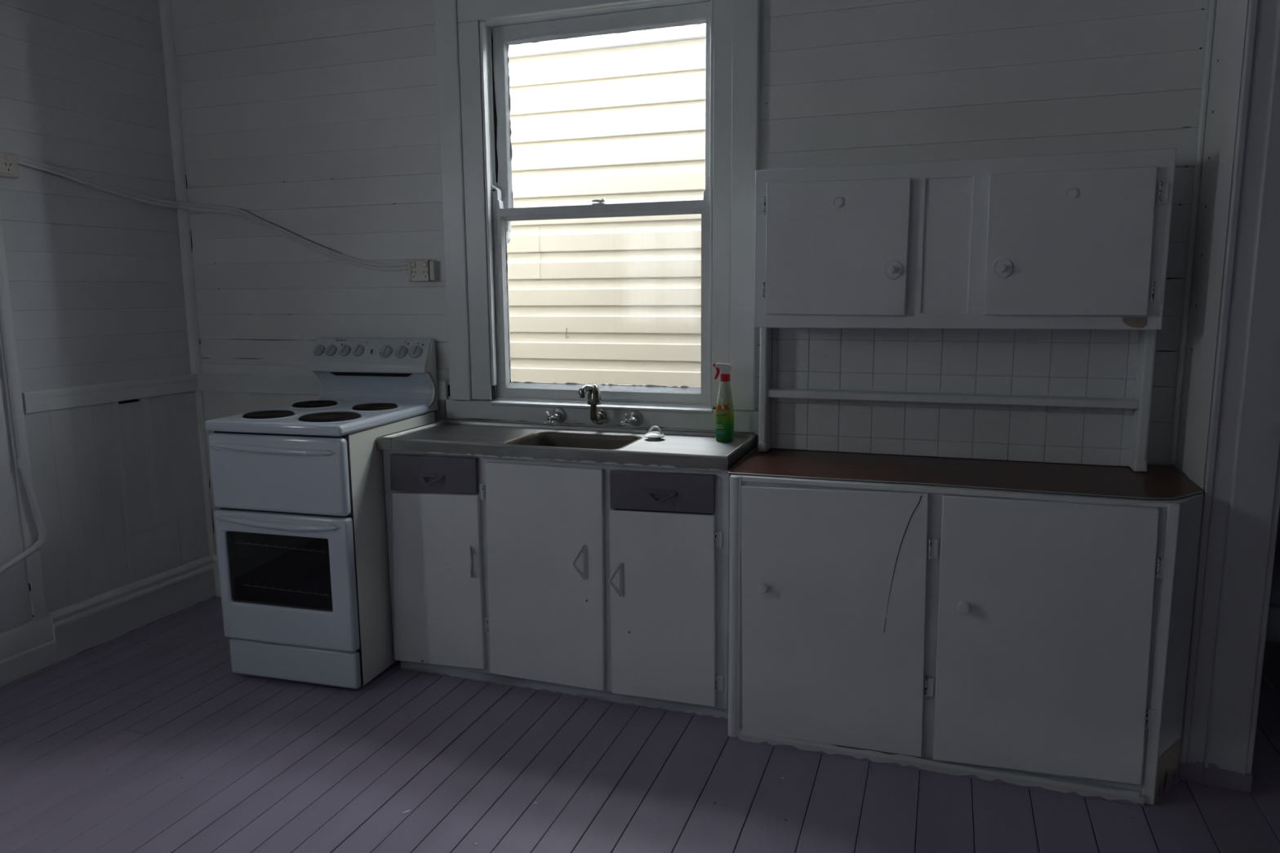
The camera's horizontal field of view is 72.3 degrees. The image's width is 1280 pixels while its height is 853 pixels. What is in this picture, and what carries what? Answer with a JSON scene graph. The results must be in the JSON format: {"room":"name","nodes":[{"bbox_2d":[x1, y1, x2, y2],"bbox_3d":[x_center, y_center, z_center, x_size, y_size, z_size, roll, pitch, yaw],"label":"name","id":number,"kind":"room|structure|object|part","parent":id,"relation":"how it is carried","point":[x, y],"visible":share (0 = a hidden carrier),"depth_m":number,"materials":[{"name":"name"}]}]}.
{"room":"kitchen","nodes":[
{"label":"kitchen","id":0,"kind":"room"},
{"bbox_2d":[0,0,208,632],"bbox_3d":[-2.907,-0.317,1.756,0.104,3.110,5.050,3,9,19],"label":"wall","id":1,"kind":"structure","parent":0,"point":[95,276],"depth_m":3.56,"materials":[{"name":"white paint"}]},
{"bbox_2d":[0,151,19,177],"bbox_3d":[-2.313,-0.952,3.180,0.039,0.087,0.103,3,9,19],"label":"power outlet","id":2,"kind":"object","parent":1,"relation":"attached to","point":[9,168],"visible":1,"depth_m":3.19,"materials":[{"name":"beige plastic"}]},
{"bbox_2d":[4,153,11,159],"bbox_3d":[-2.295,-0.979,3.178,0.006,0.022,0.022,3,9,19],"label":"switch","id":3,"kind":"object","parent":2,"relation":"attached to","point":[6,156],"depth_m":3.18,"materials":[{"name":"beige plastic"}]},
{"bbox_2d":[0,208,47,621],"bbox_3d":[-2.342,-0.665,3.183,0.012,2.865,0.057,3,9,19],"label":"trim","id":4,"kind":"structure","parent":1,"relation":"attached to","point":[28,525],"depth_m":3.31,"materials":[{"name":"white paint"}]},
{"bbox_2d":[0,256,47,574],"bbox_3d":[-2.434,-0.550,2.854,0.042,2.691,0.787,3,9,19],"label":"pipe","id":5,"kind":"object","parent":1,"relation":"attached to","point":[21,460],"visible":1,"depth_m":3.26,"materials":[{"name":"white paint"}]},
{"bbox_2d":[0,555,216,686],"bbox_3d":[-2.595,0.960,2.623,0.036,0.198,3.400,3,9,19],"label":"baseboard","id":6,"kind":"structure","parent":1,"relation":"attached to","point":[28,648],"depth_m":3.62,"materials":[{"name":"white paint"}]},
{"bbox_2d":[22,373,198,414],"bbox_3d":[-2.187,-0.147,3.686,0.020,0.083,0.826,3,9,19],"label":"trim","id":7,"kind":"structure","parent":1,"relation":"attached to","point":[40,401],"depth_m":3.61,"materials":[{"name":"white paint"}]},
{"bbox_3d":[-2.156,0.558,3.884,0.004,0.210,0.262,3,9,19],"label":"patch panel","id":8,"kind":"part","parent":1,"relation":"part of","materials":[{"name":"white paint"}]},
{"bbox_2d":[0,596,1279,852],"bbox_3d":[-0.003,1.249,1.457,5.916,0.060,5.950,3,9,19],"label":"floor","id":9,"kind":"structure","parent":0,"point":[86,766],"depth_m":2.59,"materials":[{"name":"purple paint"}]},
{"bbox_2d":[204,337,438,688],"bbox_3d":[-1.196,0.294,3.432,0.566,1.244,0.710,2,9,16],"label":"stove","id":10,"kind":"object","parent":9,"relation":"on","point":[299,489],"visible":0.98,"depth_m":3.17,"materials":[{"name":"white metal"}]},
{"bbox_3d":[-1.298,0.083,3.068,0.515,0.031,0.021,2,9,16],"label":"handle","id":11,"kind":"part","parent":10,"relation":"part of","materials":[{"name":"white metal"}]},
{"bbox_3d":[-1.283,0.167,3.107,0.559,0.276,0.041,2,9,16],"label":"door","id":12,"kind":"part","parent":10,"relation":"part of","materials":[{"name":"white metal"}]},
{"bbox_2d":[213,508,359,652],"bbox_3d":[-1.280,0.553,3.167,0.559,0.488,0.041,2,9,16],"label":"oven","id":13,"kind":"object","parent":10,"relation":"in","point":[289,580],"depth_m":3.16,"materials":[{"name":"metal"}]},
{"bbox_3d":[-1.274,0.869,3.224,0.546,0.138,0.031,2,9,16],"label":"kick panel","id":14,"kind":"part","parent":10,"relation":"part of","materials":[{"name":"white metal"}]},
{"bbox_2d":[204,401,428,436],"bbox_3d":[-1.209,-0.038,3.346,0.566,0.039,0.612,2,9,16],"label":"cooktop","id":15,"kind":"object","parent":10,"relation":"in","point":[301,419],"depth_m":3.15,"materials":[{"name":"white metal"}]},
{"bbox_3d":[-1.357,-0.324,3.696,0.047,0.044,0.030,2,9,16],"label":"knob","id":16,"kind":"part","parent":10,"relation":"part of","materials":[{"name":"white plastic"}]},
{"bbox_3d":[-1.299,-0.322,3.679,0.047,0.044,0.030,2,9,16],"label":"knob","id":17,"kind":"part","parent":10,"relation":"part of","materials":[{"name":"white plastic"}]},
{"bbox_3d":[-1.237,-0.320,3.662,0.047,0.044,0.030,2,9,16],"label":"knob","id":18,"kind":"part","parent":10,"relation":"part of","materials":[{"name":"white plastic"}]},
{"bbox_3d":[-1.175,-0.318,3.644,0.047,0.044,0.030,2,9,16],"label":"knob","id":19,"kind":"part","parent":10,"relation":"part of","materials":[{"name":"white plastic"}]},
{"bbox_3d":[-1.120,-0.297,3.646,0.544,0.140,0.084,2,9,16],"label":"control panel","id":20,"kind":"part","parent":10,"relation":"part of","materials":[{"name":"white metal"}]},
{"bbox_3d":[-1.048,-0.311,3.608,0.050,0.046,0.031,2,9,16],"label":"knob","id":21,"kind":"part","parent":10,"relation":"part of","materials":[{"name":"white plastic"}]},
{"bbox_3d":[-0.981,-0.309,3.589,0.050,0.046,0.031,2,9,16],"label":"knob","id":22,"kind":"part","parent":10,"relation":"part of","materials":[{"name":"white plastic"}]},
{"bbox_3d":[-0.916,-0.307,3.571,0.050,0.046,0.031,2,9,16],"label":"knob","id":23,"kind":"part","parent":10,"relation":"part of","materials":[{"name":"white plastic"}]},
{"bbox_2d":[382,446,757,719],"bbox_3d":[-0.266,0.507,3.259,1.311,0.862,0.506,3,9,19],"label":"base cabinet","id":24,"kind":"object","parent":9,"relation":"on","point":[606,582],"visible":0.95,"depth_m":3.04,"materials":[{"name":"grey paint"}]},
{"bbox_3d":[-0.758,0.193,3.139,0.105,0.039,0.037,3,9,19],"label":"handle","id":25,"kind":"part","parent":24,"relation":"part of","materials":[{"name":"grey paint"}]},
{"bbox_3d":[-0.746,0.173,3.163,0.362,0.140,0.020,3,9,19],"label":"drawer","id":26,"kind":"part","parent":24,"relation":"part of","materials":[{"name":"grey paint"}]},
{"bbox_3d":[-0.752,0.566,3.227,0.384,0.670,0.020,3,9,19],"label":"door","id":27,"kind":"part","parent":24,"relation":"part of","materials":[{"name":"white paint"}]},
{"bbox_3d":[-0.606,0.488,3.128,0.004,0.118,0.050,-3,9,-16],"label":"handle","id":28,"kind":"part","parent":24,"relation":"part of","materials":[{"name":"white paint"}]},
{"bbox_3d":[-0.335,0.523,3.072,0.453,0.790,0.020,3,9,19],"label":"door","id":29,"kind":"part","parent":24,"relation":"part of","materials":[{"name":"white paint"}]},
{"bbox_2d":[376,417,757,471],"bbox_3d":[-0.267,0.118,3.216,1.317,0.185,0.463,3,9,19],"label":"countertop","id":30,"kind":"structure","parent":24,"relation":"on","point":[691,449],"depth_m":3.16,"materials":[{"name":"silver metal"}]},
{"bbox_2d":[543,407,566,426],"bbox_3d":[-0.335,-0.037,3.425,0.061,0.066,0.082,4,10,26],"label":"tap","id":31,"kind":"object","parent":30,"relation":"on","point":[559,415],"visible":1,"depth_m":3.44,"materials":[{"name":"silver metal"}]},
{"bbox_3d":[-0.240,0.131,3.194,0.452,0.166,0.322,3,9,19],"label":"sink bowl","id":32,"kind":"part","parent":30,"relation":"part of","materials":[{"name":"metal"}]},
{"bbox_2d":[578,383,607,424],"bbox_3d":[-0.178,-0.081,3.325,0.072,0.170,0.144,3,9,19],"label":"spout","id":33,"kind":"object","parent":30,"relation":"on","point":[598,416],"visible":1,"depth_m":3.30,"materials":[{"name":"silver metal"}]},
{"bbox_3d":[-0.196,-0.143,3.287,0.030,0.035,0.062,7,11,40],"label":"arm","id":34,"kind":"part","parent":33,"relation":"part of","materials":[{"name":"silver metal"}]},
{"bbox_2d":[620,410,643,429],"bbox_3d":[-0.032,-0.024,3.318,0.069,0.063,0.078,3,9,19],"label":"tap","id":35,"kind":"object","parent":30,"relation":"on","point":[635,418],"visible":1,"depth_m":3.34,"materials":[{"name":"silver metal"}]},
{"bbox_2d":[644,426,664,440],"bbox_3d":[0.052,0.022,3.181,0.077,0.050,0.077,3,9,19],"label":"plug","id":36,"kind":"object","parent":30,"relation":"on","point":[652,436],"visible":1,"depth_m":3.16,"materials":[{"name":"white plastic"}]},
{"bbox_2d":[712,362,733,442],"bbox_3d":[0.297,-0.086,3.119,0.076,0.280,0.054,3,9,19],"label":"spray bottle","id":37,"kind":"object","parent":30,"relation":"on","point":[724,427],"visible":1,"depth_m":3.10,"materials":[{"name":"plastic"}]},
{"bbox_3d":[-0.205,0.466,2.986,0.050,0.122,0.004,-4,10,-23],"label":"handle","id":38,"kind":"part","parent":24,"relation":"part of","materials":[{"name":"white paint"}]},
{"bbox_3d":[-0.080,0.519,2.950,0.050,0.118,0.004,-4,10,-23],"label":"handle","id":39,"kind":"part","parent":24,"relation":"part of","materials":[{"name":"white paint"}]},
{"bbox_3d":[0.059,0.231,2.856,0.115,0.039,0.037,3,9,19],"label":"handle","id":40,"kind":"part","parent":24,"relation":"part of","materials":[{"name":"grey paint"}]},
{"bbox_3d":[0.072,0.215,2.880,0.359,0.136,0.020,3,9,19],"label":"drawer","id":41,"kind":"part","parent":24,"relation":"part of","materials":[{"name":"grey paint"}]},
{"bbox_3d":[0.076,0.607,2.940,0.370,0.664,0.020,3,9,19],"label":"door","id":42,"kind":"part","parent":24,"relation":"part of","materials":[{"name":"white paint"}]},
{"bbox_2d":[728,474,1204,806],"bbox_3d":[0.979,0.570,2.787,1.312,0.861,0.584,3,9,19],"label":"base cabinet","id":43,"kind":"object","parent":9,"relation":"on","point":[1041,641],"visible":0.98,"depth_m":2.53,"materials":[{"name":"grey paint"}]},
{"bbox_3d":[0.300,0.578,2.780,0.035,0.858,0.035,3,9,19],"label":"corner post","id":44,"kind":"part","parent":43,"relation":"part of","materials":[{"name":"white paint"}]},
{"bbox_3d":[0.376,0.496,2.692,0.034,0.034,0.032,3,9,19],"label":"knob","id":45,"kind":"part","parent":43,"relation":"part of","materials":[{"name":"white paint"}]},
{"bbox_3d":[0.581,0.584,2.663,0.559,0.815,0.022,3,9,19],"label":"door","id":46,"kind":"part","parent":43,"relation":"part of","materials":[{"name":"white paint"}]},
{"bbox_3d":[0.860,0.185,2.515,1.150,0.015,0.016,3,9,19],"label":"rail","id":47,"kind":"part","parent":43,"relation":"part of","materials":[{"name":"white paint"}]},
{"bbox_3d":[0.925,0.516,2.501,0.038,0.038,0.032,3,9,19],"label":"knob","id":48,"kind":"part","parent":43,"relation":"part of","materials":[{"name":"white paint"}]},
{"bbox_2d":[728,447,1204,499],"bbox_3d":[0.980,0.137,2.752,1.321,0.006,0.501,3,9,19],"label":"countertop","id":49,"kind":"structure","parent":43,"relation":"on","point":[1159,482],"depth_m":2.69,"materials":[{"name":"red laminate"}]},
{"bbox_2d":[753,147,1176,472],"bbox_3d":[0.972,-0.347,2.784,1.203,0.938,0.345,3,9,19],"label":"upper cabinet","id":50,"kind":"object","parent":49,"relation":"on","point":[1004,308],"visible":1,"depth_m":2.72,"materials":[{"name":"grey paint"}]},
{"bbox_3d":[0.440,-0.134,3.070,0.027,0.439,0.095,3,9,19],"label":"post","id":51,"kind":"part","parent":50,"relation":"part of","materials":[{"name":"white paint"}]},
{"bbox_3d":[0.611,-0.556,2.737,0.438,0.418,0.020,3,9,19],"label":"door","id":52,"kind":"part","parent":50,"relation":"part of","materials":[{"name":"white paint"}]},
{"bbox_3d":[0.768,-0.477,2.666,0.024,0.024,0.028,3,9,19],"label":"knob","id":53,"kind":"part","parent":50,"relation":"part of","materials":[{"name":"white paint"}]},
{"bbox_3d":[0.929,-0.546,2.652,0.152,0.420,0.010,3,9,19],"label":"panel","id":54,"kind":"part","parent":50,"relation":"part of","materials":[{"name":"white paint"}]},
{"bbox_2d":[767,387,1138,408],"bbox_3d":[0.990,-0.094,2.880,1.139,0.026,0.068,3,9,19],"label":"shelf","id":55,"kind":"object","parent":50,"relation":"attached to","point":[947,397],"depth_m":2.86,"materials":[{"name":"white paint"}]},
{"bbox_3d":[0.928,-0.547,2.648,1.175,0.500,0.020,3,9,19],"label":"frame","id":56,"kind":"part","parent":50,"relation":"part of","materials":[{"name":"white paint"}]},
{"bbox_3d":[1.062,-0.464,2.563,0.024,0.024,0.028,3,9,19],"label":"knob","id":57,"kind":"part","parent":50,"relation":"part of","materials":[{"name":"white paint"}]},
{"bbox_3d":[1.230,-0.527,2.522,0.436,0.412,0.020,3,9,19],"label":"door","id":58,"kind":"part","parent":50,"relation":"part of","materials":[{"name":"white paint"}]},
{"bbox_3d":[1.543,-0.084,2.687,0.032,0.439,0.095,3,9,19],"label":"post","id":59,"kind":"part","parent":50,"relation":"part of","materials":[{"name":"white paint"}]},
{"bbox_3d":[1.130,0.606,2.471,0.556,0.809,0.022,3,9,19],"label":"door","id":60,"kind":"part","parent":43,"relation":"part of","materials":[{"name":"white paint"}]},
{"bbox_3d":[1.417,0.629,2.383,0.030,0.860,0.015,3,9,19],"label":"post","id":61,"kind":"part","parent":43,"relation":"part of","materials":[{"name":"white paint"}]},
{"bbox_2d":[171,0,1208,554],"bbox_3d":[-0.118,-0.589,3.377,4.286,3.110,0.106,3,9,19],"label":"wall","id":62,"kind":"structure","parent":0,"point":[317,120],"depth_m":3.50,"materials":[{"name":"white paint"}]},
{"bbox_2d":[159,0,215,555],"bbox_3d":[-2.051,-0.790,3.961,0.038,2.860,0.034,3,9,19],"label":"trim","id":63,"kind":"structure","parent":62,"relation":"attached to","point":[165,6],"depth_m":3.94,"materials":[{"name":"white paint"}]},
{"bbox_2d":[17,155,407,271],"bbox_3d":[-1.629,-0.824,3.417,1.186,0.426,0.762,3,9,19],"label":"cable","id":64,"kind":"object","parent":62,"relation":"attached to","point":[23,161],"visible":1,"depth_m":3.70,"materials":[{"name":"white paint"}]},
{"bbox_2d":[212,554,221,596],"bbox_3d":[-1.443,0.740,3.985,1.300,0.198,0.036,3,9,19],"label":"baseboard","id":65,"kind":"structure","parent":62,"relation":"attached to","point":[215,557],"depth_m":4.17,"materials":[{"name":"white paint"}]},
{"bbox_2d":[196,373,448,399],"bbox_3d":[-1.430,-0.178,3.848,1.335,0.083,0.019,3,9,19],"label":"trim","id":66,"kind":"structure","parent":62,"relation":"attached to","point":[237,383],"depth_m":3.93,"materials":[{"name":"white paint"}]},
{"bbox_2d":[407,260,438,281],"bbox_3d":[-0.889,-0.635,3.572,0.127,0.084,0.038,3,9,19],"label":"power outlet","id":67,"kind":"object","parent":62,"relation":"attached to","point":[418,270],"visible":1,"depth_m":3.56,"materials":[{"name":"beige plastic"}]},
{"bbox_3d":[-0.894,-0.633,3.561,0.082,0.082,0.007,3,9,19],"label":"plate","id":68,"kind":"part","parent":67,"relation":"part of","materials":[{"name":"beige plastic"}]},
{"bbox_2d":[433,0,760,435],"bbox_3d":[-0.149,-0.855,3.362,1.338,1.720,0.197,3,9,19],"label":"window","id":69,"kind":"structure","parent":62,"relation":"in","point":[473,38],"depth_m":3.34,"materials":[{"name":"white paint"}]},
{"bbox_3d":[-0.646,-0.831,3.468,0.089,1.456,0.038,3,9,19],"label":"casing","id":70,"kind":"part","parent":69,"relation":"part of","materials":[{"name":"white paint"}]},
{"bbox_3d":[-0.185,-1.612,3.183,1.078,0.168,0.038,3,9,19],"label":"head casing","id":71,"kind":"part","parent":69,"relation":"part of","materials":[{"name":"white paint"}]},
{"bbox_3d":[-0.157,-0.859,3.318,0.058,0.019,0.018,3,10,24],"label":"lock lever","id":72,"kind":"part","parent":69,"relation":"part of","materials":[{"name":"white paint"}]},
{"bbox_3d":[-0.153,-0.470,3.390,0.913,0.758,0.033,3,9,19],"label":"sash","id":73,"kind":"part","parent":69,"relation":"part of","materials":[{"name":"white wood"}]},
{"bbox_3d":[-0.143,-1.178,3.322,0.905,0.721,0.033,3,9,19],"label":"sash","id":74,"kind":"part","parent":69,"relation":"part of","materials":[{"name":"white wood"}]},
{"bbox_3d":[0.298,-0.790,3.141,0.068,1.452,0.038,3,9,19],"label":"casing","id":75,"kind":"part","parent":69,"relation":"part of","materials":[{"name":"white paint"}]},
{"bbox_3d":[0.370,-0.864,3.092,0.093,1.627,0.036,3,9,19],"label":"casing","id":76,"kind":"part","parent":69,"relation":"part of","materials":[{"name":"white paint"}]},
{"bbox_3d":[0.456,0.425,3.291,2.680,1.002,0.014,3,9,19],"label":"panel","id":77,"kind":"part","parent":62,"relation":"part of","materials":[{"name":"white paint"}]},
{"bbox_3d":[1.664,0.068,2.796,0.085,0.104,0.006,3,9,19],"label":"panel","id":78,"kind":"part","parent":62,"relation":"part of","materials":[{"name":"white paint"}]},
{"bbox_2d":[1169,0,1248,489],"bbox_3d":[1.708,-0.499,2.499,0.176,3.050,0.394,3,9,19],"label":"wall","id":79,"kind":"structure","parent":0,"point":[1226,28],"depth_m":2.53,"materials":[{"name":"white paint"}]},
{"bbox_2d":[1177,0,1279,792],"bbox_3d":[1.677,-0.481,2.386,0.182,3.050,0.204,3,9,19],"label":"trim","id":80,"kind":"structure","parent":79,"relation":"attached to","point":[1241,506],"depth_m":2.39,"materials":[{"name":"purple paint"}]},
{"bbox_2d":[1269,508,1279,605],"bbox_3d":[2.762,-0.540,2.713,1.670,3.050,1.260,3,9,19],"label":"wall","id":81,"kind":"structure","parent":0,"point":[1275,587],"depth_m":3.53,"materials":[{"name":"grey paint"}]},
{"bbox_2d":[1265,604,1279,643],"bbox_3d":[2.911,0.816,3.428,1.540,0.150,0.025,3,9,19],"label":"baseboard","id":82,"kind":"structure","parent":81,"relation":"attached to","point":[1273,633],"depth_m":3.54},
{"bbox_3d":[-0.778,1.613,3.370,14.000,0.150,17.000,3,9,19],"label":"ground","id":83,"kind":"structure","parent":0,"visible":0},
{"bbox_2d":[506,22,705,386],"bbox_3d":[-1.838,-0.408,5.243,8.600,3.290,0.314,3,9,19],"label":"house","id":84,"kind":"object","parent":83,"relation":"on","point":[616,117],"visible":0.24,"depth_m":4.39,"materials":[{"name":"beige paint"}]}
]}

